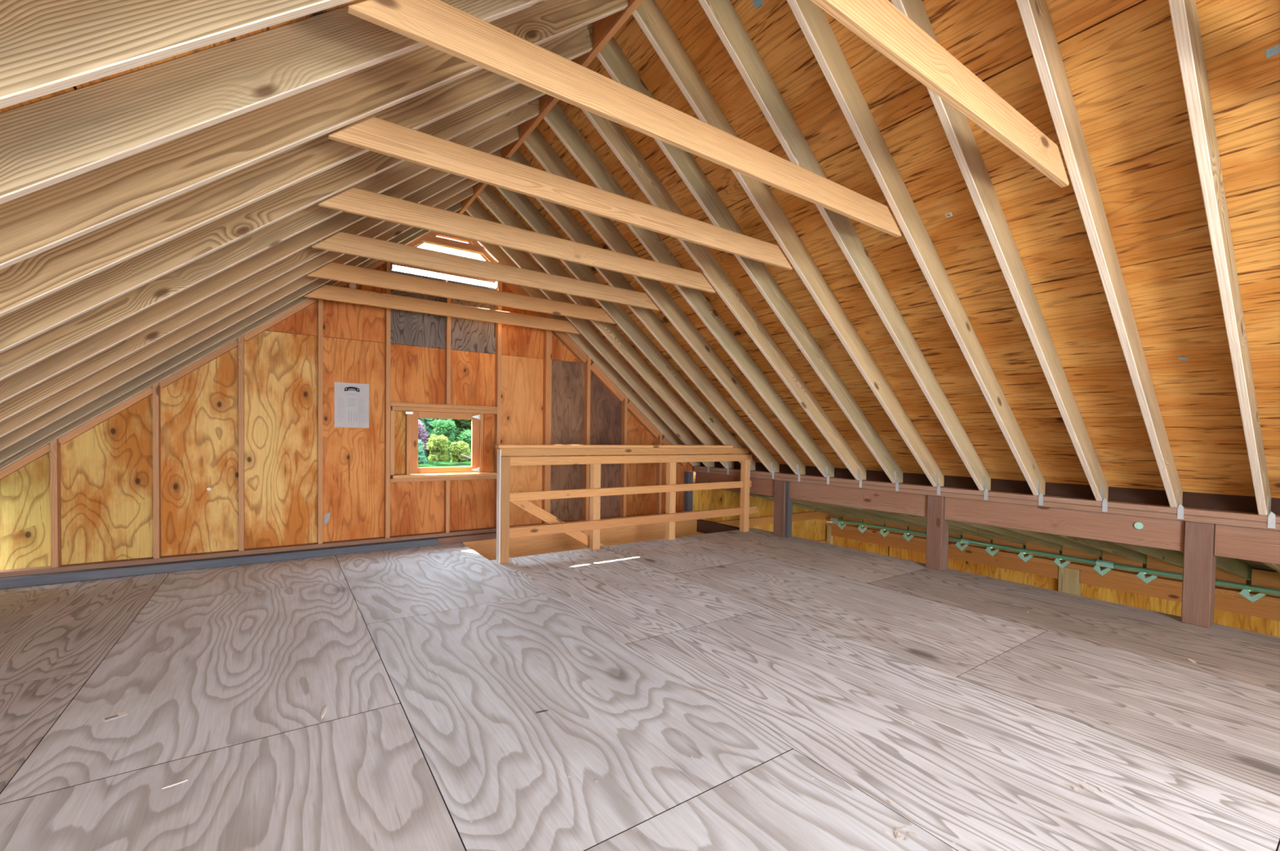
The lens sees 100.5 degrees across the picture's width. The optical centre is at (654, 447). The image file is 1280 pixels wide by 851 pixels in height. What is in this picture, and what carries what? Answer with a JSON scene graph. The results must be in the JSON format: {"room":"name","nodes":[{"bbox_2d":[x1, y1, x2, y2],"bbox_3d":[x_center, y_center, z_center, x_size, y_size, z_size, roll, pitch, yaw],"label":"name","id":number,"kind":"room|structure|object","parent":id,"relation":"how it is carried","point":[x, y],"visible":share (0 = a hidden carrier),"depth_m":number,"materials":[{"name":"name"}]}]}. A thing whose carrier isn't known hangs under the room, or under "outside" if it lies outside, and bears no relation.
{"room":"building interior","nodes":[
{"label":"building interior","id":0,"kind":"room"},
{"bbox_2d":[0,260,701,589],"bbox_3d":[-2.200,0.693,6.079,7.400,6.150,0.216,0,2,-35],"label":"wall","id":1,"kind":"structure","parent":0,"point":[123,493],"depth_m":5.28,"materials":[{"name":"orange wood"}]},
{"bbox_2d":[324,512,330,524],"bbox_3d":[-3.311,0.717,5.385,0.055,0.120,0.002,0,2,-35],"label":"scrap","id":2,"kind":"object","parent":1,"relation":"attached to","point":[327,515],"visible":1,"depth_m":5.38,"materials":[{"name":"white paper"}]},
{"bbox_2d":[334,382,368,427],"bbox_3d":[-3.113,-0.435,5.481,0.312,0.458,0.014,0,2,-35],"label":"paper notice","id":3,"kind":"object","parent":1,"relation":"attached to","point":[351,400],"visible":1,"depth_m":5.48,"materials":[{"name":"grey paper"}]},
{"bbox_2d":[348,283,356,288],"bbox_3d":[-3.092,-1.659,5.456,0.066,0.068,0.012,0,2,-35],"label":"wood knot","id":4,"kind":"object","parent":1,"relation":"attached to","point":[353,286],"visible":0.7,"depth_m":5.45,"materials":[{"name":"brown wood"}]},
{"bbox_2d":[390,402,497,482],"bbox_3d":[-2.331,-0.056,5.963,1.142,0.850,0.144,0,2,-35],"label":"window","id":5,"kind":"structure","parent":1,"relation":"in","point":[481,468],"depth_m":5.96,"materials":[{"name":"brown wood"}]},
{"bbox_2d":[391,231,497,290],"bbox_3d":[-2.326,-2.206,5.955,1.176,0.748,0.122,0,2,-35],"label":"window","id":6,"kind":"structure","parent":1,"relation":"in","point":[472,246],"depth_m":5.98,"materials":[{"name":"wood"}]},
{"bbox_2d":[0,528,1279,850],"bbox_3d":[0.590,1.336,2.049,7.222,0.271,9.798,0,2,-35],"label":"floor","id":7,"kind":"structure","parent":0,"point":[228,700],"depth_m":2.42,"materials":[{"name":"grey wood"}]},
{"bbox_2d":[102,711,127,722],"bbox_3d":[-2.307,1.150,2.275,0.044,0.001,0.072,2,2,35],"label":"wood","id":8,"kind":"object","parent":7,"relation":"on","point":[124,713],"visible":1,"depth_m":2.27,"materials":[{"name":"white paint"}]},
{"bbox_2d":[161,780,186,789],"bbox_3d":[-1.666,1.170,1.849,0.009,0.002,0.067,2,2,44],"label":"wood splinter","id":9,"kind":"object","parent":7,"relation":"on","point":[180,782],"visible":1,"depth_m":1.85,"materials":[{"name":"white paint"}]},
{"bbox_2d":[320,706,326,718],"bbox_3d":[-1.449,1.161,2.335,0.012,0.006,0.116,0,1,-21],"label":"wood splinter","id":10,"kind":"object","parent":7,"relation":"on","point":[325,708],"visible":1,"depth_m":2.33,"materials":[{"name":"white paint"}]},
{"bbox_2d":[510,490,604,546],"bbox_3d":[-1.019,0.813,5.660,1.299,0.847,0.038,0,2,-35],"label":"stair handrail","id":11,"kind":"object","parent":7,"relation":"on","point":[527,506],"visible":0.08,"depth_m":5.56,"materials":[{"name":"brown wood"}]},
{"bbox_2d":[87,550,1105,844],"bbox_3d":[0.141,1.164,3.289,5.079,0.002,3.988,0,2,-35],"label":"paint flecks","id":12,"kind":"object","parent":7,"relation":"on","point":[897,834],"visible":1,"depth_m":1.88,"materials":[{"name":"white paint"}]},
{"bbox_2d":[494,444,756,564],"bbox_3d":[-0.088,0.535,6.103,3.517,1.130,0.188,0,2,-35],"label":"stair railing","id":13,"kind":"object","parent":7,"relation":"on","point":[538,455],"visible":1,"depth_m":5.76,"materials":[{"name":"brown wood"}]},
{"bbox_2d":[696,520,739,533],"bbox_3d":[0.963,1.192,7.639,0.090,0.180,1.065,0,2,-35],"label":"beam","id":14,"kind":"structure","parent":7,"relation":"attached to","point":[704,526],"depth_m":7.74,"materials":[{"name":"brown wood"}]},
{"bbox_2d":[773,480,792,537],"bbox_3d":[1.626,0.761,6.667,0.135,0.704,0.215,0,2,-35],"label":"post","id":15,"kind":"object","parent":7,"relation":"on","point":[783,504],"visible":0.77,"depth_m":6.60,"materials":[{"name":"brown wood"}]},
{"bbox_2d":[695,471,774,496],"bbox_3d":[1.112,0.493,7.401,0.080,0.216,1.588,0,2,-35],"label":"beam","id":16,"kind":"structure","parent":15,"relation":"attached to","point":[762,486],"depth_m":7.26,"materials":[{"name":"brown wood"}]},
{"bbox_2d":[789,481,927,517],"bbox_3d":[2.190,0.544,5.870,0.080,0.216,1.721,0,2,-35],"label":"beam","id":17,"kind":"structure","parent":15,"relation":"attached to","point":[914,504],"depth_m":5.73,"materials":[{"name":"brown wood"}]},
{"bbox_2d":[925,495,948,571],"bbox_3d":[2.723,0.813,5.110,0.135,0.704,0.145,0,2,-35],"label":"post","id":18,"kind":"object","parent":7,"relation":"on","point":[937,528],"visible":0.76,"depth_m":5.06,"materials":[{"name":"brown wood"}]},
{"bbox_2d":[944,497,1185,551],"bbox_3d":[3.241,0.593,4.377,0.080,0.216,1.633,0,2,-35],"label":"beam","id":19,"kind":"structure","parent":18,"relation":"attached to","point":[1157,533],"depth_m":4.21,"materials":[{"name":"brown wood"}]},
{"bbox_2d":[693,466,1279,530],"bbox_3d":[3.474,0.452,4.046,0.140,0.085,9.790,0,2,-35],"label":"plate","id":20,"kind":"object","parent":19,"relation":"on","point":[1251,520],"visible":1,"depth_m":4.33,"materials":[{"name":"brown wood"}]},
{"bbox_2d":[466,199,714,472],"bbox_3d":[-0.561,-1.208,6.758,3.605,3.141,0.075,0,2,-35],"label":"rafter","id":21,"kind":"object","parent":20,"relation":"on","point":[520,258],"visible":0.71,"depth_m":6.76,"materials":[{"name":"brown wood"}]},
{"bbox_2d":[477,184,734,474],"bbox_3d":[-0.323,-1.197,6.419,3.605,3.141,0.072,0,2,-35],"label":"rafter","id":22,"kind":"object","parent":20,"relation":"on","point":[490,198],"visible":0.72,"depth_m":6.38,"materials":[{"name":"brown wood"}]},
{"bbox_2d":[494,186,755,471],"bbox_3d":[-0.086,-1.186,6.084,3.605,3.141,0.076,0,2,-35],"label":"rafter","id":23,"kind":"object","parent":20,"relation":"on","point":[520,202],"visible":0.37,"depth_m":6.01,"materials":[{"name":"brown wood"}]},
{"bbox_2d":[306,262,614,324],"bbox_3d":[-1.606,-1.444,5.075,2.856,0.138,0.038,0,2,-35],"label":"tie","id":24,"kind":"object","parent":23,"relation":"attached to","point":[331,271],"visible":1,"depth_m":4.88,"materials":[{"name":"brown wood"}]},
{"bbox_2d":[508,149,779,479],"bbox_3d":[0.152,-1.175,5.745,3.605,3.141,0.074,0,2,-35],"label":"rafter","id":25,"kind":"object","parent":20,"relation":"on","point":[560,214],"visible":0.77,"depth_m":5.77,"materials":[{"name":"brown wood"}]},
{"bbox_2d":[523,127,805,481],"bbox_3d":[0.391,-1.163,5.406,3.605,3.141,0.072,0,2,-35],"label":"rafter","id":26,"kind":"object","parent":20,"relation":"on","point":[535,142],"visible":0.86,"depth_m":5.31,"materials":[{"name":"brown wood"}]},
{"bbox_2d":[543,102,834,484],"bbox_3d":[0.628,-1.152,5.069,3.605,3.141,0.074,0,2,-35],"label":"rafter","id":27,"kind":"object","parent":20,"relation":"on","point":[556,118],"visible":0.86,"depth_m":4.92,"materials":[{"name":"brown wood"}]},
{"bbox_2d":[581,108,866,488],"bbox_3d":[0.865,-1.141,4.732,3.605,3.141,0.077,0,2,-35],"label":"rafter","id":28,"kind":"object","parent":20,"relation":"on","point":[611,132],"visible":0.77,"depth_m":4.59,"materials":[{"name":"brown wood"}]},
{"bbox_2d":[318,187,715,293],"bbox_3d":[-0.654,-1.391,3.724,2.875,0.138,0.038,0,2,-35],"label":"tie","id":29,"kind":"object","parent":28,"relation":"attached to","point":[355,201],"visible":1,"depth_m":3.47,"materials":[{"name":"brown wood"}]},
{"bbox_2d":[596,36,902,491],"bbox_3d":[1.104,-1.130,4.393,3.605,3.141,0.074,0,2,-35],"label":"rafter","id":30,"kind":"object","parent":20,"relation":"on","point":[611,56],"visible":0.87,"depth_m":4.24,"materials":[{"name":"brown wood"}]},
{"bbox_2d":[632,0,944,495],"bbox_3d":[1.342,-1.119,4.055,3.605,3.141,0.073,0,2,-35],"label":"rafter","id":31,"kind":"object","parent":20,"relation":"on","point":[648,15],"visible":1,"depth_m":3.77,"materials":[{"name":"brown wood"}]},
{"bbox_2d":[697,0,991,500],"bbox_3d":[1.579,-1.108,3.718,3.605,3.141,0.075,0,2,-35],"label":"rafter","id":32,"kind":"object","parent":20,"relation":"on","point":[722,14],"visible":1,"depth_m":3.48,"materials":[{"name":"brown wood"}]},
{"bbox_2d":[786,0,1045,506],"bbox_3d":[1.818,-1.096,3.379,3.605,3.141,0.072,0,2,-35],"label":"rafter","id":33,"kind":"object","parent":20,"relation":"on","point":[811,19],"visible":1,"depth_m":3.14,"materials":[{"name":"brown wood"}]},
{"bbox_2d":[347,0,901,237],"bbox_3d":[0.297,-1.339,2.373,2.895,0.138,0.038,0,2,-35],"label":"tie","id":34,"kind":"object","parent":33,"relation":"attached to","point":[437,24],"visible":1,"depth_m":2.00,"materials":[{"name":"brown wood"}]},
{"bbox_2d":[890,0,1108,511],"bbox_3d":[2.056,-1.085,3.042,3.605,3.141,0.072,0,2,-35],"label":"rafter","id":35,"kind":"object","parent":20,"relation":"on","point":[956,126],"visible":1,"depth_m":3.03,"materials":[{"name":"brown wood"}]},
{"bbox_2d":[1016,0,1183,519],"bbox_3d":[2.294,-1.074,2.704,3.605,3.141,0.072,0,2,-35],"label":"rafter","id":36,"kind":"object","parent":20,"relation":"on","point":[1034,14],"visible":1,"depth_m":2.62,"materials":[{"name":"brown wood"}]},
{"bbox_2d":[1168,0,1275,528],"bbox_3d":[2.531,-1.063,2.366,3.605,3.141,0.074,0,2,-35],"label":"rafter","id":37,"kind":"object","parent":20,"relation":"on","point":[1184,13],"visible":1,"depth_m":2.36,"materials":[{"name":"brown wood"}]},
{"bbox_2d":[1133,522,1143,529],"bbox_3d":[3.536,0.570,3.879,0.012,0.051,0.052,0,2,-35],"label":"washer","id":38,"kind":"object","parent":19,"relation":"attached to","point":[1139,526],"visible":1,"depth_m":3.87,"materials":[{"name":"teal metal"}]},
{"bbox_2d":[1181,521,1216,628],"bbox_3d":[3.746,0.861,3.656,0.135,0.704,0.138,0,2,-35],"label":"post","id":39,"kind":"object","parent":7,"relation":"on","point":[1199,559],"visible":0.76,"depth_m":3.61,"materials":[{"name":"brown wood"}]},
{"bbox_2d":[0,0,1279,515],"bbox_3d":[0.555,-1.123,2.007,7.575,3.246,10.498,0,2,-35],"label":"ceiling","id":40,"kind":"structure","parent":0,"point":[1120,59],"depth_m":3.08,"materials":[{"name":"brown wood"}]},
{"bbox_2d":[0,0,354,109],"bbox_3d":[-1.174,-1.133,1.298,3.605,3.065,0.038,0,2,-35],"label":"rafter","id":41,"kind":"object","parent":40,"relation":"attached to","point":[47,46],"visible":1,"depth_m":1.22,"materials":[{"name":"brown wood"}]},
{"bbox_2d":[0,229,430,471],"bbox_3d":[-3.738,-1.254,4.939,3.605,3.065,0.038,0,2,-35],"label":"rafter","id":42,"kind":"object","parent":40,"relation":"attached to","point":[73,426],"visible":0.1,"depth_m":4.59,"materials":[{"name":"brown wood"}]},
{"bbox_2d":[0,200,462,462],"bbox_3d":[-3.550,-1.245,4.672,3.605,3.065,0.038,0,2,-35],"label":"rafter","id":43,"kind":"object","parent":40,"relation":"attached to","point":[37,437],"visible":0.41,"depth_m":4.38,"materials":[{"name":"brown wood"}]},
{"bbox_2d":[304,284,579,334],"bbox_3d":[-2.081,-1.470,5.751,2.846,0.138,0.038,0,2,-35],"label":"tie","id":44,"kind":"object","parent":43,"relation":"attached to","point":[327,292],"visible":1,"depth_m":5.58,"materials":[{"name":"brown wood"}]},
{"bbox_2d":[0,186,473,451],"bbox_3d":[-3.315,-1.234,4.338,3.605,3.065,0.038,0,2,-35],"label":"rafter","id":45,"kind":"object","parent":40,"relation":"attached to","point":[86,398],"visible":0.41,"depth_m":4.09,"materials":[{"name":"brown wood"}]},
{"bbox_2d":[0,178,479,438],"bbox_3d":[-3.075,-1.222,3.997,3.605,3.065,0.038,0,2,-35],"label":"rafter","id":46,"kind":"object","parent":40,"relation":"attached to","point":[52,402],"visible":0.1,"depth_m":3.80,"materials":[{"name":"brown wood"}]},
{"bbox_2d":[0,148,502,422],"bbox_3d":[-2.837,-1.211,3.659,3.605,3.065,0.038,0,2,-35],"label":"rafter","id":47,"kind":"object","parent":40,"relation":"attached to","point":[24,401],"visible":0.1,"depth_m":3.48,"materials":[{"name":"brown wood"}]},
{"bbox_2d":[0,124,519,404],"bbox_3d":[-2.599,-1.200,3.321,3.605,3.065,0.038,0,2,-35],"label":"rafter","id":48,"kind":"object","parent":40,"relation":"attached to","point":[12,386],"visible":0.52,"depth_m":3.21,"materials":[{"name":"brown wood"}]},
{"bbox_2d":[311,231,658,311],"bbox_3d":[-1.130,-1.418,4.400,2.866,0.138,0.038,0,2,-35],"label":"tie","id":49,"kind":"object","parent":48,"relation":"attached to","point":[342,242],"visible":1,"depth_m":4.18,"materials":[{"name":"brown wood"}]},
{"bbox_2d":[0,97,539,381],"bbox_3d":[-2.362,-1.189,2.985,3.605,3.065,0.038,0,2,-35],"label":"rafter","id":50,"kind":"object","parent":40,"relation":"attached to","point":[13,361],"visible":0.59,"depth_m":2.91,"materials":[{"name":"brown wood"}]},
{"bbox_2d":[0,83,545,353],"bbox_3d":[-2.126,-1.178,2.650,3.605,3.065,0.038,0,2,-35],"label":"rafter","id":51,"kind":"object","parent":40,"relation":"attached to","point":[24,324],"visible":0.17,"depth_m":2.62,"materials":[{"name":"brown wood"}]},
{"bbox_2d":[0,0,547,204],"bbox_3d":[-1.410,-1.144,1.632,3.605,3.065,0.038,0,2,-35],"label":"rafter","id":52,"kind":"object","parent":40,"relation":"attached to","point":[55,140],"visible":1,"depth_m":1.61,"materials":[{"name":"brown wood"}]},
{"bbox_2d":[0,22,592,317],"bbox_3d":[-1.885,-1.167,2.308,3.605,3.065,0.038,0,2,-35],"label":"rafter","id":53,"kind":"object","parent":40,"relation":"attached to","point":[23,283],"visible":0.59,"depth_m":2.29,"materials":[{"name":"brown wood"}]},
{"bbox_2d":[0,0,627,270],"bbox_3d":[-1.648,-1.155,1.971,3.605,3.065,0.038,0,2,-35],"label":"rafter","id":54,"kind":"object","parent":40,"relation":"attached to","point":[35,223],"visible":0.82,"depth_m":2.00,"materials":[{"name":"brown wood"}]},
{"bbox_2d":[328,116,792,270],"bbox_3d":[-0.179,-1.365,3.049,2.885,0.138,0.038,0,2,-35],"label":"tie","id":55,"kind":"object","parent":54,"relation":"attached to","point":[373,134],"visible":1,"depth_m":2.73,"materials":[{"name":"brown wood"}]},
{"bbox_2d":[462,210,700,466],"bbox_3d":[-0.758,-1.255,7.037,3.605,3.065,0.038,0,2,-35],"label":"rafter","id":56,"kind":"object","parent":40,"relation":"attached to","point":[496,252],"visible":0.47,"depth_m":7.09,"materials":[{"name":"brown wood"}]},
{"bbox_2d":[751,0,763,8],"bbox_3d":[0.542,-2.333,2.783,0.032,0.026,0.050,0,2,-35],"label":"sticker","id":57,"kind":"object","parent":40,"relation":"attached to","point":[757,3],"visible":1,"depth_m":2.79,"materials":[{"name":"grey paper"}]},
{"bbox_2d":[945,212,952,217],"bbox_3d":[1.731,-1.366,3.121,0.021,0.018,0.036,0,2,-35],"label":"sticker","id":58,"kind":"object","parent":40,"relation":"attached to","point":[948,215],"visible":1,"depth_m":3.12,"materials":[{"name":"white paper"}]},
{"bbox_2d":[1177,356,1188,360],"bbox_3d":[3.029,-0.510,3.045,0.042,0.022,0.015,2,2,37],"label":"sticker","id":59,"kind":"object","parent":40,"relation":"attached to","point":[1180,357],"visible":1,"depth_m":3.04,"materials":[{"name":"grey paper"}]},
{"bbox_2d":[1266,44,1279,57],"bbox_3d":[2.315,-1.479,1.979,0.024,0.020,0.050,0,2,-35],"label":"sticker","id":60,"kind":"object","parent":40,"relation":"attached to","point":[1272,51],"visible":1,"depth_m":1.99,"materials":[{"name":"grey paper"}]},
{"bbox_3d":[-0.674,-1.078,0.635,4.728,0.172,0.038,-45,25,-26],"label":"rafter","id":61,"kind":"object","parent":40,"relation":"attached to","visible":0},
{"bbox_2d":[809,0,1069,187],"bbox_3d":[0.773,-1.312,1.698,2.905,0.138,0.038,0,2,-35],"label":"tie","id":62,"kind":"object","parent":61,"relation":"attached to","point":[879,24],"visible":1,"depth_m":1.84,"materials":[{"name":"brown wood"}]},
{"bbox_2d":[692,476,829,543],"bbox_3d":[4.720,2.218,4.988,3.458,3.361,9.922,0,2,-35],"label":"wall","id":63,"kind":"structure","parent":0,"point":[807,524],"depth_m":8.93,"materials":[{"name":"wood"}]},
{"bbox_2d":[825,513,1279,637],"bbox_3d":[6.050,2.579,5.966,0.140,2.635,9.850,0,2,-35],"label":"wall","id":64,"kind":"structure","parent":0,"point":[1163,594],"depth_m":6.76,"materials":[{"name":"wood"}]},
{"bbox_2d":[841,517,1277,585],"bbox_3d":[6.237,1.307,6.056,0.019,0.420,9.850,0,2,-35],"label":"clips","id":65,"kind":"structure","parent":64,"relation":"attached to","point":[1248,582],"depth_m":6.45,"materials":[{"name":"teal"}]},
{"bbox_2d":[1177,551,1275,570],"bbox_3d":[4.892,0.933,5.250,3.524,0.776,10.097,0,2,-35],"label":"ceiling","id":66,"kind":"structure","parent":0,"point":[1251,563],"depth_m":5.36,"materials":[{"name":"brown wood"}]},
{"bbox_2d":[724,489,846,529],"bbox_3d":[2.235,0.967,8.850,3.350,1.035,0.190,0,2,-33],"label":"rafter","id":67,"kind":"object","parent":66,"relation":"attached to","point":[842,527],"visible":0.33,"depth_m":9.12,"materials":[{"name":"brown wood"}]},
{"bbox_2d":[751,493,866,533],"bbox_3d":[2.472,0.978,8.513,3.350,1.035,0.190,0,2,-33],"label":"rafter","id":68,"kind":"object","parent":66,"relation":"attached to","point":[859,528],"visible":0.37,"depth_m":8.74,"materials":[{"name":"brown wood"}]},
{"bbox_2d":[766,495,888,537],"bbox_3d":[2.710,0.989,8.175,3.350,1.035,0.190,0,2,-33],"label":"rafter","id":69,"kind":"object","parent":66,"relation":"attached to","point":[881,531],"visible":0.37,"depth_m":8.35,"materials":[{"name":"brown wood"}]},
{"bbox_2d":[794,499,913,542],"bbox_3d":[2.948,1.000,7.837,3.350,1.035,0.190,0,2,-33],"label":"rafter","id":70,"kind":"object","parent":66,"relation":"attached to","point":[904,535],"visible":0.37,"depth_m":7.90,"materials":[{"name":"brown wood"}]},
{"bbox_2d":[815,502,926,528],"bbox_3d":[3.186,1.011,7.499,3.350,1.035,0.190,0,2,-33],"label":"rafter","id":71,"kind":"object","parent":66,"relation":"attached to","point":[833,505],"visible":0.04,"depth_m":7.39,"materials":[{"name":"brown wood"}]},
{"bbox_2d":[844,506,968,551],"bbox_3d":[3.424,1.022,7.161,3.350,1.035,0.190,0,2,-33],"label":"rafter","id":72,"kind":"object","parent":66,"relation":"attached to","point":[957,544],"visible":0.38,"depth_m":7.06,"materials":[{"name":"brown wood"}]},
{"bbox_2d":[875,510,999,556],"bbox_3d":[3.662,1.034,6.824,3.350,1.035,0.190,0,2,-33],"label":"rafter","id":73,"kind":"object","parent":66,"relation":"attached to","point":[988,549],"visible":0.35,"depth_m":7.07,"materials":[{"name":"brown wood"}]},
{"bbox_2d":[911,515,1033,562],"bbox_3d":[3.900,1.045,6.486,3.350,1.035,0.190,0,2,-33],"label":"rafter","id":74,"kind":"object","parent":66,"relation":"attached to","point":[952,523],"visible":0.4,"depth_m":6.70,"materials":[{"name":"brown wood"}]},
{"bbox_2d":[952,520,1070,568],"bbox_3d":[4.137,1.056,6.148,3.350,1.035,0.190,0,2,-33],"label":"rafter","id":75,"kind":"object","parent":66,"relation":"attached to","point":[990,528],"visible":0.37,"depth_m":6.24,"materials":[{"name":"brown wood"}]},
{"bbox_2d":[996,526,1111,576],"bbox_3d":[4.375,1.067,5.810,3.350,1.035,0.190,0,2,-33],"label":"rafter","id":76,"kind":"object","parent":66,"relation":"attached to","point":[1043,536],"visible":0.4,"depth_m":5.93,"materials":[{"name":"brown wood"}]},
{"bbox_2d":[830,517,1279,595],"bbox_3d":[5.988,1.444,5.818,0.079,0.079,9.540,0,2,-35],"label":"conduit","id":77,"kind":"object","parent":76,"relation":"attached to","point":[1102,563],"visible":0.92,"depth_m":6.68,"materials":[{"name":"teal metal"}]},
{"bbox_2d":[1049,533,1157,583],"bbox_3d":[4.613,1.078,5.472,3.350,1.035,0.190,0,2,-33],"label":"rafter","id":78,"kind":"object","parent":66,"relation":"attached to","point":[1105,546],"visible":0.47,"depth_m":5.65,"materials":[{"name":"brown wood"}]},
{"bbox_2d":[1110,542,1183,568],"bbox_3d":[4.851,1.089,5.135,3.350,1.035,0.190,0,2,-33],"label":"rafter","id":79,"kind":"object","parent":66,"relation":"attached to","point":[1175,557],"visible":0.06,"depth_m":5.14,"materials":[{"name":"brown wood"}]},
{"bbox_2d":[1178,551,1265,603],"bbox_3d":[5.089,1.101,4.797,3.350,1.035,0.190,0,2,-33],"label":"rafter","id":80,"kind":"object","parent":66,"relation":"attached to","point":[1233,566],"visible":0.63,"depth_m":5.28,"materials":[{"name":"brown wood"}]},
{"bbox_2d":[1262,562,1279,573],"bbox_3d":[5.327,1.112,4.459,3.350,1.035,0.190,0,2,-33],"label":"rafter","id":81,"kind":"object","parent":66,"relation":"attached to","point":[1275,566],"visible":0.02,"depth_m":3.82,"materials":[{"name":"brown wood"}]},
{"bbox_3d":[3.396,0.758,-2.000,7.150,6.552,0.020,0,2,-35],"label":"wall","id":82,"kind":"structure","parent":0,"visible":0},
{"bbox_2d":[455,0,643,213],"bbox_3d":[0.491,-2.542,2.097,0.038,0.245,10.200,0,2,-35],"label":"board","id":83,"kind":"object","parent":82,"relation":"attached to","point":[604,28],"visible":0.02,"depth_m":3.43,"materials":[{"name":"brown wood"}]},
{"label":"outside","id":84,"kind":"structure","parent":0,"visible":0},
{"bbox_2d":[417,428,1250,591],"bbox_3d":[-6.933,-4.651,13.317,64.000,17.126,90.000,0,2,-35],"label":"ground","id":85,"kind":"structure","parent":84,"point":[428,464],"depth_m":19.63,"materials":[{"name":"green plant"}]},
{"bbox_2d":[417,440,426,465],"bbox_3d":[-8.214,0.106,18.224,0.829,1.011,0.813,0,2,-35],"label":"shrub","id":86,"kind":"object","parent":85,"relation":"on","point":[422,458],"visible":0.31,"depth_m":18.17,"materials":[{"name":"green plant"}]},
{"bbox_2d":[417,419,429,453],"bbox_3d":[-9.128,-0.268,20.345,1.007,1.639,0.995,0,2,-35],"label":"shrub","id":87,"kind":"object","parent":85,"relation":"on","point":[422,435],"visible":0.16,"depth_m":20.31,"materials":[{"name":"purple plant"}]},
{"bbox_2d":[417,417,454,456],"bbox_3d":[-10.205,-1.645,22.873,3.005,4.217,2.760,0,1,-31],"label":"leafy tree","id":88,"kind":"object","parent":85,"relation":"on","point":[426,422],"visible":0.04,"depth_m":22.21,"materials":[{"name":"green plant"}]},
{"bbox_2d":[426,434,449,462],"bbox_3d":[-7.807,0.018,19.285,0.848,1.040,0.835,0,2,-35],"label":"shrub","id":89,"kind":"object","parent":85,"relation":"on","point":[439,444],"visible":1,"depth_m":19.16,"materials":[{"name":"green plant"}]},
{"bbox_2d":[429,418,456,459],"bbox_3d":[-8.437,-0.299,21.208,1.013,1.692,1.002,0,2,-35],"label":"shrub","id":90,"kind":"object","parent":85,"relation":"on","point":[446,428],"visible":0.54,"depth_m":21.06,"materials":[{"name":"green plant"}]},
{"bbox_2d":[448,440,471,463],"bbox_3d":[-7.197,0.159,19.751,0.800,0.864,0.808,0,2,-35],"label":"shrub","id":91,"kind":"object","parent":85,"relation":"on","point":[457,449],"visible":0.91,"depth_m":19.63,"materials":[{"name":"green plant"}]},
{"bbox_2d":[450,419,471,442],"bbox_3d":[-7.883,-1.663,24.424,2.514,4.548,2.673,0,2,-35],"label":"leafy tree","id":92,"kind":"object","parent":85,"relation":"on","point":[466,424],"visible":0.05,"depth_m":24.16,"materials":[{"name":"green plant"}]},
{"bbox_2d":[458,430,471,460],"bbox_3d":[-7.449,-0.101,21.543,0.946,1.262,1.013,0,2,-35],"label":"shrub","id":93,"kind":"object","parent":85,"relation":"on","point":[466,437],"visible":0.27,"depth_m":21.38,"materials":[{"name":"green plant"}]},
{"bbox_3d":[4.830,0.912,2.116,0.135,0.704,0.150,0,2,-35],"label":"post","id":94,"kind":"object","parent":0,"visible":0},
{"bbox_2d":[1213,524,1279,564],"bbox_3d":[4.292,0.642,2.885,0.080,0.216,1.736,0,2,-35],"label":"beam","id":95,"kind":"structure","parent":94,"relation":"attached to","point":[1255,544],"depth_m":3.45,"materials":[{"name":"brown wood"}]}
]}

